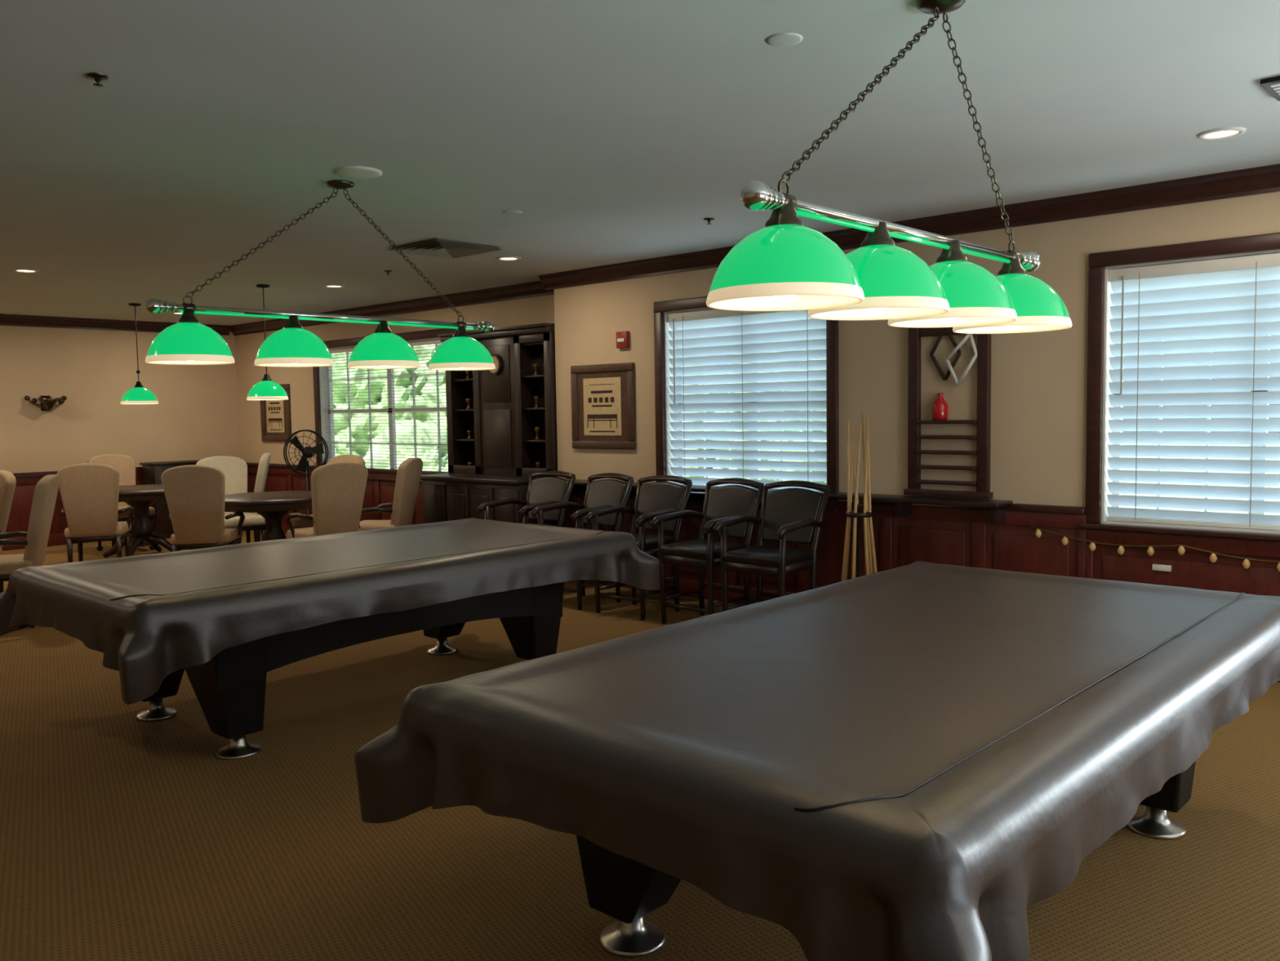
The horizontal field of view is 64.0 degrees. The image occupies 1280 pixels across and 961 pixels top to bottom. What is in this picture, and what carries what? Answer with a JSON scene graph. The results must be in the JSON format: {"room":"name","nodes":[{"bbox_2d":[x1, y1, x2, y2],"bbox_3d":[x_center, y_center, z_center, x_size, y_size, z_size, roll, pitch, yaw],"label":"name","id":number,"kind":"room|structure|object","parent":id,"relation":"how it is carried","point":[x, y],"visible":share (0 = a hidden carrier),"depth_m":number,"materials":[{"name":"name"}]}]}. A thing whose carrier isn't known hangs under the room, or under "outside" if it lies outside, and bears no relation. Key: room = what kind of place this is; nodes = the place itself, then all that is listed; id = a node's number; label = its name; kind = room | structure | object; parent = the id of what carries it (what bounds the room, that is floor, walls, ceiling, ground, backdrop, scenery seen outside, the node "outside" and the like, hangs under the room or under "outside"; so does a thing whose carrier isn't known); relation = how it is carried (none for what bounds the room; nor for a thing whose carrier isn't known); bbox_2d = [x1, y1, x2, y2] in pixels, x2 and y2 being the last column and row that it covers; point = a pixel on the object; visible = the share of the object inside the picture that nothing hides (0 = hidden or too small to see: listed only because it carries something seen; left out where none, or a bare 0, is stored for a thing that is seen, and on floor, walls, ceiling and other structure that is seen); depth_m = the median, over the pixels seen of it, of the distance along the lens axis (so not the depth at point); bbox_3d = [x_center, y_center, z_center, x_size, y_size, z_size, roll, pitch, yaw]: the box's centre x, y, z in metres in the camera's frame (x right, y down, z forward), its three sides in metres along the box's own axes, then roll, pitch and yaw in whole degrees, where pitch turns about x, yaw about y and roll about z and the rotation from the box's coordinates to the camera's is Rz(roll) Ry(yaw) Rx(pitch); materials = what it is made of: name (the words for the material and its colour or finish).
{"room":"games hall","nodes":[
{"label":"games hall","id":0,"kind":"room"},
{"bbox_2d":[0,325,239,473],"bbox_3d":[-8.985,-0.426,10.461,0.200,2.750,10.046,3,5,43],"label":"wall","id":1,"kind":"structure","parent":0,"point":[195,416],"depth_m":12.77,"materials":[{"name":"paint"}]},
{"bbox_2d":[24,395,66,410],"bbox_3d":[-7.047,-0.923,12.213,0.250,0.180,0.460,3,5,43],"label":"wall sconce","id":2,"kind":"object","parent":1,"relation":"attached to","point":[47,403],"visible":1,"depth_m":12.16,"materials":[{"name":"brown metal"}]},
{"bbox_2d":[1,471,142,551],"bbox_3d":[-8.813,0.519,10.518,0.038,0.850,9.846,3,5,43],"label":"panel","id":3,"kind":"object","parent":1,"relation":"attached to","point":[20,508],"visible":0.1,"depth_m":12.18,"materials":[{"name":"brown wood"}]},
{"bbox_2d":[13,466,142,477],"bbox_3d":[-8.814,0.071,10.481,0.060,0.050,9.846,3,5,43],"label":"trim","id":4,"kind":"structure","parent":1,"relation":"attached to","point":[137,468],"depth_m":12.20,"materials":[{"name":"brown wood"}]},
{"bbox_2d":[0,313,231,335],"bbox_3d":[-8.860,-1.734,10.312,0.095,0.125,9.756,3,5,43],"label":"trim","id":5,"kind":"structure","parent":1,"relation":"attached to","point":[5,319],"depth_m":12.57,"materials":[{"name":"brown wood"}]},
{"bbox_2d":[235,293,554,465],"bbox_3d":[-3.057,-0.623,11.946,6.907,2.750,0.180,3,5,43],"label":"wall","id":6,"kind":"structure","parent":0,"point":[536,309],"depth_m":12.85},
{"bbox_2d":[260,383,291,441],"bbox_3d":[-4.749,-0.877,13.343,0.750,0.740,0.030,3,5,43],"label":"framed picture","id":7,"kind":"object","parent":6,"relation":"attached to","point":[275,415],"visible":0.75,"depth_m":13.32,"materials":[{"name":"wood"}]},
{"bbox_2d":[266,400,284,432],"bbox_3d":[-4.750,-0.877,13.341,0.450,0.503,0.006,3,5,43],"label":"print","id":8,"kind":"object","parent":7,"relation":"attached to","point":[275,409],"depth_m":13.33},
{"bbox_2d":[247,466,422,533],"bbox_3d":[-3.027,0.336,11.843,6.657,0.850,0.045,3,5,43],"label":"panel","id":9,"kind":"object","parent":6,"relation":"attached to","point":[377,492],"visible":0.06,"depth_m":12.01,"materials":[{"name":"brown wood"}]},
{"bbox_2d":[245,462,448,475],"bbox_3d":[-3.034,-0.112,11.805,6.647,0.050,0.060,3,5,43],"label":"trim","id":10,"kind":"structure","parent":6,"relation":"attached to","point":[249,464],"depth_m":11.81,"materials":[{"name":"brown wood"}]},
{"bbox_2d":[323,352,377,403],"bbox_3d":[-3.455,-1.224,12.223,1.161,0.581,0.024,3,5,43],"label":"blind slats open","id":11,"kind":"object","parent":6,"relation":"attached to","point":[351,353],"depth_m":12.31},
{"bbox_2d":[324,368,389,408],"bbox_3d":[-3.358,-1.076,12.146,1.400,0.437,0.024,3,5,43],"label":"blind slats open","id":12,"kind":"object","parent":6,"relation":"attached to","point":[380,369],"depth_m":11.98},
{"bbox_2d":[324,368,401,417],"bbox_3d":[-3.271,-1.015,12.071,1.648,0.540,0.024,3,5,43],"label":"blind slats open","id":13,"kind":"object","parent":6,"relation":"attached to","point":[399,368],"depth_m":11.83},
{"bbox_2d":[325,437,404,467],"bbox_3d":[-3.263,-0.336,12.120,1.637,0.330,0.024,3,5,43],"label":"blind slats open","id":14,"kind":"object","parent":6,"relation":"attached to","point":[326,437],"depth_m":12.05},
{"bbox_2d":[325,370,413,423],"bbox_3d":[-3.180,-0.960,11.991,1.866,0.581,0.024,3,5,43],"label":"blind slats open","id":15,"kind":"object","parent":6,"relation":"attached to","point":[385,413],"depth_m":11.60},
{"bbox_2d":[325,428,426,468],"bbox_3d":[-3.104,-0.385,11.969,2.062,0.432,0.024,3,5,43],"label":"blind slats open","id":16,"kind":"object","parent":6,"relation":"attached to","point":[326,428],"depth_m":11.63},
{"bbox_2d":[319,337,439,464],"bbox_3d":[-2.882,-0.804,11.763,2.700,1.530,0.170,3,5,43],"label":"liner","id":17,"kind":"object","parent":6,"relation":"attached to","point":[324,412],"visible":0.07,"depth_m":12.63,"materials":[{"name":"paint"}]},
{"bbox_2d":[326,343,447,471],"bbox_3d":[-2.858,-0.806,11.789,2.676,1.530,0.040,3,5,43],"label":"sash","id":18,"kind":"object","parent":17,"relation":"attached to","point":[391,398],"visible":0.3,"depth_m":11.80,"materials":[{"name":"white paint"}]},
{"bbox_2d":[312,328,456,483],"bbox_3d":[-2.965,-0.824,11.671,2.910,1.645,0.075,3,5,43],"label":"window frame","id":19,"kind":"structure","parent":6,"relation":"attached to","point":[433,333],"depth_m":12.12,"materials":[{"name":"brown wood"}]},
{"bbox_2d":[328,338,443,353],"bbox_3d":[-2.910,-1.528,11.695,2.672,0.046,0.040,3,5,43],"label":"blind headrail","id":20,"kind":"object","parent":6,"relation":"attached to","point":[431,341],"depth_m":11.28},
{"bbox_2d":[230,280,554,335],"bbox_3d":[-3.097,-1.920,11.688,6.707,0.125,0.095,3,5,43],"label":"trim","id":21,"kind":"structure","parent":6,"relation":"attached to","point":[533,289],"depth_m":10.94,"materials":[{"name":"brown wood"}]},
{"bbox_2d":[414,345,446,426],"bbox_3d":[-2.268,-1.027,11.145,0.531,0.863,0.024,3,5,43],"label":"blind slats open","id":22,"kind":"object","parent":6,"relation":"attached to","point":[433,345],"depth_m":11.17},
{"bbox_2d":[430,439,448,469],"bbox_3d":[-2.173,-0.282,11.119,0.315,0.324,0.024,3,5,43],"label":"blind slats open","id":23,"kind":"object","parent":6,"relation":"attached to","point":[444,439],"depth_m":11.09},
{"bbox_2d":[0,0,1279,325],"bbox_3d":[-2.870,-1.574,4.931,16.600,0.100,10.346,3,5,43],"label":"ceiling","id":24,"kind":"structure","parent":0,"point":[615,128],"depth_m":4.42,"materials":[{"name":"paint"}]},
{"bbox_2d":[11,268,39,272],"bbox_3d":[-5.049,-1.723,8.423,0.200,0.010,0.200,3,5,43],"label":"recessed light","id":25,"kind":"object","parent":24,"relation":"in","point":[21,270],"visible":1,"depth_m":8.42,"materials":[{"name":"glass"}]},
{"bbox_2d":[86,72,108,87],"bbox_3d":[-1.947,-1.435,3.679,0.070,0.035,0.069,3,5,43],"label":"sprinkler","id":26,"kind":"object","parent":24,"relation":"attached to","point":[98,77],"visible":1,"depth_m":3.67,"materials":[{"name":"brown metal"}]},
{"bbox_2d":[120,302,158,404],"bbox_3d":[-5.419,-1.363,11.043,0.372,1.074,0.372,3,5,43],"label":"pendant lamp","id":27,"kind":"object","parent":24,"relation":"hanging from","point":[139,394],"visible":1,"depth_m":10.97,"materials":[{"name":"green glass"}]},
{"bbox_2d":[246,284,288,399],"bbox_3d":[-3.527,-1.298,9.644,0.372,1.074,0.372,3,5,43],"label":"pendant lamp","id":28,"kind":"object","parent":24,"relation":"hanging from","point":[265,389],"visible":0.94,"depth_m":9.57,"materials":[{"name":"green glass"}]},
{"bbox_2d":[145,179,495,370],"bbox_3d":[-1.590,-1.095,5.462,0.392,0.969,2.050,3,5,43],"label":"pendant light","id":29,"kind":"object","parent":24,"relation":"hanging from","point":[188,341],"visible":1,"depth_m":5.23,"materials":[{"name":"green glass"}]},
{"bbox_2d":[335,166,382,178],"bbox_3d":[-1.424,-1.557,5.190,0.230,0.015,0.230,3,5,43],"label":"ceiling speaker","id":30,"kind":"object","parent":24,"relation":"attached to","point":[357,172],"depth_m":5.15},
{"bbox_2d":[387,237,502,258],"bbox_3d":[-1.448,-1.718,7.597,0.600,0.021,0.600,3,5,43],"label":"ceiling vent","id":31,"kind":"object","parent":24,"relation":"attached to","point":[436,246],"depth_m":7.59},
{"bbox_2d":[496,256,520,260],"bbox_3d":[-1.048,-1.770,8.178,0.200,0.010,0.200,3,5,43],"label":"recessed light","id":32,"kind":"object","parent":24,"relation":"in","point":[500,258],"visible":1,"depth_m":8.17,"materials":[{"name":"glass"}]},
{"bbox_2d":[766,32,802,46],"bbox_3d":[0.483,-1.472,3.425,0.120,0.005,0.120,3,5,43],"label":"sprinkler cover","id":33,"kind":"object","parent":24,"relation":"attached to","point":[784,39],"visible":1,"depth_m":3.41,"materials":[{"name":"paint"}]},
{"bbox_2d":[706,0,1071,333],"bbox_3d":[0.820,-0.967,3.034,0.392,0.969,1.772,3,5,43],"label":"pendant light","id":34,"kind":"object","parent":24,"relation":"hanging from","point":[786,264],"visible":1,"depth_m":2.75,"materials":[{"name":"green glass"}]},
{"bbox_2d":[1196,126,1246,140],"bbox_3d":[2.672,-1.592,4.708,0.200,0.010,0.200,3,5,43],"label":"recessed light","id":35,"kind":"object","parent":24,"relation":"in","point":[1224,132],"visible":1,"depth_m":4.70,"materials":[{"name":"glass"}]},
{"bbox_2d":[1259,75,1279,101],"bbox_3d":[2.606,-1.530,3.943,0.320,0.025,0.320,3,5,43],"label":"ceiling vent","id":36,"kind":"object","parent":24,"relation":"attached to","point":[1272,85],"depth_m":3.94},
{"bbox_2d":[0,529,1279,960],"bbox_3d":[-2.875,1.274,5.071,16.600,0.100,10.196,3,5,43],"label":"floor","id":37,"kind":"structure","parent":0,"point":[123,837],"depth_m":3.57,"materials":[{"name":"carpet"}]},
{"bbox_2d":[0,470,16,592],"bbox_3d":[-5.457,0.488,8.288,0.618,1.109,0.650,1,5,31],"label":"upholstered dining chair","id":38,"kind":"object","parent":37,"relation":"on","point":[7,479],"visible":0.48,"depth_m":8.33,"materials":[{"name":"beige fabric"}]},
{"bbox_2d":[0,474,59,627],"bbox_3d":[-4.676,0.520,7.627,0.650,1.109,0.618,-2,4,-21],"label":"upholstered dining chair","id":39,"kind":"object","parent":37,"relation":"on","point":[46,491],"visible":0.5,"depth_m":7.49,"materials":[{"name":"beige fabric"}]},
{"bbox_2d":[0,553,43,574],"bbox_3d":[-4.749,0.629,7.606,0.490,0.100,0.500,-2,4,-21],"label":"seat cushion","id":40,"kind":"object","parent":39,"relation":"on","point":[9,563],"depth_m":7.48,"materials":[{"name":"beige fabric"}]},
{"bbox_2d":[56,462,134,562],"bbox_3d":[-5.237,0.376,9.867,0.618,1.109,0.650,-2,4,-17],"label":"upholstered dining chair","id":41,"kind":"object","parent":37,"relation":"on","point":[89,491],"visible":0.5,"depth_m":9.65,"materials":[{"name":"beige fabric"}]},
{"bbox_2d":[64,520,131,537],"bbox_3d":[-5.258,0.476,9.950,0.500,0.100,0.490,-2,4,-17],"label":"seat cushion","id":42,"kind":"object","parent":41,"relation":"on","point":[118,529],"depth_m":9.72,"materials":[{"name":"beige fabric"}]},
{"bbox_2d":[87,453,155,554],"bbox_3d":[-5.991,0.253,11.841,0.650,1.109,0.618,3,5,43],"label":"upholstered dining chair","id":43,"kind":"object","parent":37,"relation":"on","point":[125,464],"visible":0.35,"depth_m":11.98,"materials":[{"name":"beige fabric"}]},
{"bbox_2d":[117,506,155,518],"bbox_3d":[-5.930,0.361,11.794,0.490,0.100,0.500,3,5,43],"label":"seat cushion","id":44,"kind":"object","parent":43,"relation":"on","point":[152,510],"depth_m":11.70,"materials":[{"name":"beige fabric"}]},
{"bbox_2d":[102,484,181,557],"bbox_3d":[-5.440,0.459,11.187,1.146,0.759,1.146,-3,4,-25],"label":"table","id":45,"kind":"object","parent":37,"relation":"on","point":[140,497],"visible":0.77,"depth_m":11.10,"materials":[{"name":"brown wood"}]},
{"bbox_2d":[139,459,199,538],"bbox_3d":[-5.888,0.228,13.284,0.410,0.960,0.960,3,5,43],"label":"sideboard","id":46,"kind":"object","parent":37,"relation":"on","point":[153,472],"visible":0.3,"depth_m":12.89,"materials":[{"name":"brown wood"}]},
{"bbox_2d":[160,464,244,551],"bbox_3d":[-3.912,0.400,9.201,0.618,1.109,0.650,-1,4,-6],"label":"upholstered dining chair","id":47,"kind":"object","parent":37,"relation":"on","point":[195,495],"visible":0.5,"depth_m":8.96,"materials":[{"name":"beige fabric"}]},
{"bbox_2d":[170,526,242,544],"bbox_3d":[-3.919,0.500,9.288,0.500,0.100,0.490,-1,4,-6],"label":"seat cushion","id":48,"kind":"object","parent":47,"relation":"on","point":[227,535],"depth_m":9.04,"materials":[{"name":"beige fabric"}]},
{"bbox_2d":[195,456,266,542],"bbox_3d":[-4.239,0.307,10.646,0.618,1.109,0.650,-4,5,-42],"label":"upholstered dining chair","id":49,"kind":"object","parent":37,"relation":"on","point":[234,469],"visible":0.29,"depth_m":10.78,"materials":[{"name":"beige fabric"}]},
{"bbox_2d":[224,512,265,527],"bbox_3d":[-4.184,0.415,10.594,0.500,0.100,0.490,-4,5,-42],"label":"seat cushion","id":50,"kind":"object","parent":49,"relation":"on","point":[251,520],"depth_m":10.47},
{"bbox_2d":[247,453,271,542],"bbox_3d":[-4.454,0.254,11.472,0.650,1.109,0.618,-2,4,-17],"label":"upholstered dining chair","id":51,"kind":"object","parent":37,"relation":"on","point":[262,472],"visible":0.23,"depth_m":11.30,"materials":[{"name":"beige fabric"}]},
{"bbox_2d":[224,490,312,541],"bbox_3d":[-3.507,0.522,9.818,1.146,0.759,1.146,-3,4,-25],"label":"table","id":52,"kind":"object","parent":37,"relation":"on","point":[272,506],"visible":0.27,"depth_m":9.48,"materials":[{"name":"brown wood"}]},
{"bbox_2d":[283,429,328,515],"bbox_3d":[-3.899,0.081,12.050,0.439,1.358,0.455,-4,5,-40],"label":"pedestal fan","id":53,"kind":"object","parent":37,"relation":"on","point":[308,452],"visible":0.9,"depth_m":11.99,"materials":[{"name":"black metal"}]},
{"bbox_2d":[285,462,368,538],"bbox_3d":[-2.799,0.383,9.198,0.618,1.109,0.650,-5,5,-44],"label":"upholstered dining chair","id":54,"kind":"object","parent":37,"relation":"on","point":[338,489],"visible":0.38,"depth_m":8.99,"materials":[{"name":"beige fabric"}]},
{"bbox_2d":[287,526,361,538],"bbox_3d":[-2.854,0.485,9.262,0.500,0.100,0.490,-5,5,-44],"label":"seat cushion","id":55,"kind":"object","parent":54,"relation":"on","point":[305,531],"depth_m":9.08,"materials":[{"name":"beige fabric"}]},
{"bbox_2d":[288,454,364,529],"bbox_3d":[-3.188,0.302,10.470,0.618,1.109,0.650,2,5,34],"label":"upholstered dining chair","id":56,"kind":"object","parent":37,"relation":"on","point":[297,522],"visible":0.2,"depth_m":10.50,"materials":[{"name":"beige fabric"}]},
{"bbox_2d":[290,514,313,527],"bbox_3d":[-3.231,0.412,10.412,0.500,0.100,0.490,2,5,34],"label":"seat cushion","id":57,"kind":"object","parent":56,"relation":"on","point":[297,522],"depth_m":10.22,"materials":[{"name":"beige fabric"}]},
{"bbox_2d":[0,517,660,759],"bbox_3d":[-1.549,0.764,5.578,1.743,0.805,3.065,3,5,43],"label":"pool table","id":58,"kind":"object","parent":37,"relation":"on","point":[228,616],"visible":0.98,"depth_m":4.86,"materials":[{"name":"grey plastic"}]},
{"bbox_2d":[359,457,422,530],"bbox_3d":[-2.404,0.342,9.703,0.650,1.109,0.618,-1,4,6],"label":"upholstered dining chair","id":59,"kind":"object","parent":37,"relation":"on","point":[409,472],"visible":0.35,"depth_m":9.51,"materials":[{"name":"beige fabric"}]},
{"bbox_2d":[359,520,395,530],"bbox_3d":[-2.481,0.448,9.718,0.490,0.100,0.500,-1,4,6],"label":"seat cushion","id":60,"kind":"object","parent":59,"relation":"on","point":[364,525],"depth_m":9.50,"materials":[{"name":"beige fabric"}]},
{"bbox_2d":[420,323,557,524],"bbox_3d":[-1.451,-0.287,9.818,1.632,2.320,0.700,3,5,43],"label":"hutch","id":61,"kind":"object","parent":37,"relation":"on","point":[501,421],"visible":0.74,"depth_m":9.75,"materials":[{"name":"brown wood"}]},
{"bbox_2d":[420,472,543,484],"bbox_3d":[-1.406,-0.026,9.798,1.522,0.040,0.700,3,5,43],"label":"countertop","id":62,"kind":"structure","parent":61,"relation":"on","point":[452,477],"depth_m":9.56,"materials":[{"name":"brown wood"}]},
{"bbox_2d":[487,354,502,374],"bbox_3d":[-1.392,-1.108,9.790,0.200,0.200,0.030,3,5,43],"label":"clock","id":63,"kind":"object","parent":61,"relation":"on","point":[497,358],"depth_m":9.76,"materials":[{"name":"brown wood"}]},
{"bbox_2d":[476,470,575,592],"bbox_3d":[-0.936,0.441,8.623,0.562,1.016,0.676,2,5,40],"label":"armchair","id":64,"kind":"object","parent":37,"relation":"on","point":[544,491],"visible":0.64,"depth_m":8.71,"materials":[{"name":"black leather"}]},
{"bbox_2d":[520,522,558,526],"bbox_3d":[-0.980,0.417,8.569,0.450,0.070,0.440,2,5,40],"label":"seat cushion","id":65,"kind":"object","parent":64,"relation":"on","point":[521,522],"depth_m":8.63,"materials":[{"name":"black leather"}]},
{"bbox_2d":[529,472,634,609],"bbox_3d":[-0.446,0.464,8.173,0.676,1.016,0.562,-5,5,-44],"label":"armchair","id":66,"kind":"object","parent":37,"relation":"on","point":[604,493],"visible":0.62,"depth_m":8.21,"materials":[{"name":"black leather"}]},
{"bbox_2d":[584,475,693,619],"bbox_3d":[0.007,0.485,7.758,0.562,1.016,0.676,2,5,40],"label":"armchair","id":67,"kind":"object","parent":37,"relation":"on","point":[652,500],"visible":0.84,"depth_m":7.78,"materials":[{"name":"black leather"}]},
{"bbox_2d":[630,533,675,550],"bbox_3d":[-0.037,0.461,7.704,0.450,0.070,0.440,2,5,40],"label":"seat cushion","id":68,"kind":"object","parent":67,"relation":"on","point":[651,541],"depth_m":7.55,"materials":[{"name":"black leather"}]},
{"bbox_2d":[649,477,764,623],"bbox_3d":[0.495,0.508,7.309,0.562,1.016,0.676,3,5,44],"label":"armchair","id":69,"kind":"object","parent":37,"relation":"on","point":[721,503],"visible":0.89,"depth_m":7.29,"materials":[{"name":"black leather"}]},
{"bbox_2d":[660,538,746,559],"bbox_3d":[0.447,0.484,7.259,0.450,0.070,0.440,3,5,44],"label":"seat cushion","id":70,"kind":"object","parent":69,"relation":"on","point":[698,548],"depth_m":7.15,"materials":[{"name":"black leather"}]},
{"bbox_2d":[712,480,831,611],"bbox_3d":[0.904,0.527,6.933,0.562,1.016,0.676,2,5,40],"label":"armchair","id":71,"kind":"object","parent":37,"relation":"on","point":[793,515],"visible":0.9,"depth_m":6.94,"materials":[{"name":"black leather"}]},
{"bbox_2d":[723,545,812,566],"bbox_3d":[0.861,0.504,6.880,0.450,0.070,0.440,2,5,40],"label":"seat cushion","id":72,"kind":"object","parent":71,"relation":"on","point":[757,555],"depth_m":6.77,"materials":[{"name":"black leather"}]},
{"bbox_2d":[354,560,1279,960],"bbox_3d":[0.905,0.882,3.276,1.736,0.805,3.054,3,5,43],"label":"pool table","id":73,"kind":"object","parent":37,"relation":"on","point":[900,763],"visible":1,"depth_m":2.44,"materials":[{"name":"grey plastic"}]},
{"bbox_2d":[840,411,877,581],"bbox_3d":[1.448,0.290,6.770,0.340,1.493,0.340,3,5,43],"label":"pool cues","id":74,"kind":"object","parent":37,"relation":"on","point":[857,513],"visible":0.57,"depth_m":6.74,"materials":[{"name":"brown wood"}]},
{"bbox_2d":[554,191,1279,533],"bbox_3d":[2.911,-0.323,6.181,9.693,2.750,0.300,3,5,43],"label":"wall","id":75,"kind":"structure","parent":0,"point":[1039,379],"depth_m":6.54,"materials":[{"name":"paint"}]},
{"bbox_2d":[570,362,635,449],"bbox_3d":[-0.328,-0.642,8.916,0.760,0.735,0.030,3,5,43],"label":"framed picture","id":76,"kind":"object","parent":75,"relation":"attached to","point":[603,395],"visible":1,"depth_m":8.90,"materials":[{"name":"wood"}]},
{"bbox_2d":[582,377,622,435],"bbox_3d":[-0.329,-0.642,8.915,0.456,0.500,0.006,3,5,43],"label":"print","id":77,"kind":"object","parent":76,"relation":"attached to","point":[602,396],"depth_m":8.91},
{"bbox_2d":[616,330,629,348],"bbox_3d":[-0.150,-1.193,8.693,0.125,0.140,0.050,3,5,43],"label":"alarm pull station","id":78,"kind":"object","parent":75,"relation":"attached to","point":[622,337],"visible":1,"depth_m":8.67,"materials":[{"name":"red plastic"}]},
{"bbox_2d":[663,307,715,482],"bbox_3d":[0.859,-0.600,7.995,1.565,1.520,0.220,3,5,43],"label":"liner","id":79,"kind":"object","parent":75,"relation":"attached to","point":[667,328],"visible":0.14,"depth_m":8.45,"materials":[{"name":"white paint"}]},
{"bbox_2d":[677,328,826,488],"bbox_3d":[0.900,-0.604,8.039,1.541,1.520,0.040,3,5,43],"label":"sash","id":80,"kind":"object","parent":79,"relation":"attached to","point":[810,329],"visible":0.02,"depth_m":8.05,"materials":[{"name":"white paint"}]},
{"bbox_2d":[666,308,797,322],"bbox_3d":[0.819,-0.597,7.951,1.537,1.491,0.070,3,5,43],"label":"blind headrail","id":81,"kind":"object","parent":75,"relation":"attached to","point":[708,313],"visible":0.26,"depth_m":8.10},
{"bbox_2d":[673,311,808,485],"bbox_3d":[0.755,-0.585,7.949,1.284,1.440,0.019,3,5,43],"label":"blind cords","id":82,"kind":"object","parent":81,"relation":"hanging from","point":[741,311],"depth_m":8.28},
{"bbox_2d":[668,310,826,493],"bbox_3d":[0.822,-0.572,7.957,1.525,1.410,0.058,3,5,43],"label":"blind slats","id":83,"kind":"object","parent":81,"relation":"hanging from","point":[726,331],"depth_m":7.91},
{"bbox_2d":[653,296,839,512],"bbox_3d":[0.759,-0.619,7.885,1.775,1.635,0.075,3,5,43],"label":"window frame","id":84,"kind":"structure","parent":75,"relation":"attached to","point":[832,326],"depth_m":8.12,"materials":[{"name":"brown wood"}]},
{"bbox_2d":[555,486,1086,604],"bbox_3d":[0.971,0.549,7.805,4.703,0.850,0.045,3,5,43],"label":"panel","id":85,"kind":"object","parent":75,"relation":"attached to","point":[941,535],"visible":0.26,"depth_m":6.93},
{"bbox_2d":[564,478,1013,523],"bbox_3d":[0.737,0.127,7.854,4.223,0.132,0.239,3,5,43],"label":"ledge","id":86,"kind":"object","parent":85,"relation":"attached to","point":[903,503],"visible":0.41,"depth_m":6.80,"materials":[{"name":"brown wood"}]},
{"bbox_2d":[1029,525,1279,571],"bbox_3d":[3.391,0.408,5.519,2.602,0.164,0.040,3,5,43],"label":"string lights","id":87,"kind":"object","parent":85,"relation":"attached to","point":[1246,563],"visible":1,"depth_m":5.91,"materials":[{"name":"gold metal"}]},
{"bbox_2d":[1151,564,1171,571],"bbox_3d":[3.011,0.503,5.909,0.100,0.035,0.025,3,5,43],"label":"wall outlet","id":88,"kind":"object","parent":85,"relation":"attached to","point":[1154,566],"visible":1,"depth_m":5.90,"materials":[{"name":"white paint"}]},
{"bbox_2d":[538,164,1279,289],"bbox_3d":[2.648,-1.626,6.046,9.588,0.125,0.095,3,5,43],"label":"trim","id":89,"kind":"structure","parent":75,"relation":"attached to","point":[1266,179],"depth_m":6.27,"materials":[{"name":"brown wood"}]},
{"bbox_2d":[903,327,993,498],"bbox_3d":[2.019,-0.482,6.731,0.600,1.180,0.104,3,5,43],"label":"cue rack","id":90,"kind":"object","parent":75,"relation":"attached to","point":[949,371],"visible":0.81,"depth_m":6.74,"materials":[{"name":"brown wood"}]},
{"bbox_2d":[932,392,948,420],"bbox_3d":[1.982,-0.488,6.765,0.104,0.180,0.104,3,5,43],"label":"vase","id":91,"kind":"object","parent":90,"relation":"on","point":[940,400],"depth_m":6.74,"materials":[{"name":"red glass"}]},
{"bbox_2d":[1009,502,1085,515],"bbox_3d":[2.522,0.176,6.340,0.455,0.045,0.055,3,5,43],"label":"trim","id":92,"kind":"structure","parent":75,"relation":"attached to","point":[1013,507],"depth_m":6.31,"materials":[{"name":"brown wood"}]},
{"bbox_2d":[1079,232,1279,541],"bbox_3d":[3.308,-0.499,5.545,1.770,1.635,0.075,3,5,43],"label":"window frame","id":93,"kind":"structure","parent":75,"relation":"attached to","point":[1097,261],"depth_m":6.05,"materials":[{"name":"brown wood"}]},
{"bbox_2d":[1101,249,1279,533],"bbox_3d":[3.408,-0.481,5.655,1.560,1.520,0.220,3,5,43],"label":"window","id":94,"kind":"structure","parent":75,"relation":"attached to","point":[1106,404],"depth_m":6.08,"materials":[{"name":"white paint"}]},
{"bbox_2d":[1111,293,1279,514],"bbox_3d":[3.449,-0.484,5.699,1.536,1.520,0.040,3,5,43],"label":"sash","id":95,"kind":"object","parent":94,"relation":"attached to","point":[1157,482],"visible":0.02,"depth_m":5.84,"materials":[{"name":"white paint"}]},
{"bbox_2d":[1106,252,1279,530],"bbox_3d":[3.368,-0.478,5.611,1.532,1.491,0.070,3,5,43],"label":"blind headrail","id":96,"kind":"object","parent":75,"relation":"attached to","point":[1272,260],"visible":1,"depth_m":5.77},
{"bbox_2d":[1120,261,1257,526],"bbox_3d":[3.304,-0.466,5.609,1.280,1.440,0.019,3,5,43],"label":"blind cords","id":97,"kind":"object","parent":96,"relation":"hanging from","point":[1122,292],"depth_m":5.98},
{"bbox_2d":[1106,266,1279,524],"bbox_3d":[3.371,-0.452,5.616,1.520,1.410,0.058,3,5,43],"label":"blind slats","id":98,"kind":"object","parent":96,"relation":"hanging from","point":[1241,283],"depth_m":5.80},
{"bbox_2d":[1084,528,1279,682],"bbox_3d":[4.466,0.755,4.599,4.790,0.765,0.045,3,5,43],"label":"panel","id":99,"kind":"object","parent":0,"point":[1194,569],"depth_m":5.82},
{"label":"outside","id":100,"kind":"structure","parent":0,"visible":0},
{"bbox_2d":[331,328,1279,515],"bbox_3d":[11.599,-2.969,34.673,90.000,6.420,53.054,3,5,43],"label":"outdoor background","id":101,"kind":"object","parent":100,"point":[428,431],"visible":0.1,"depth_m":28.89,"materials":[{"name":"green plant"}]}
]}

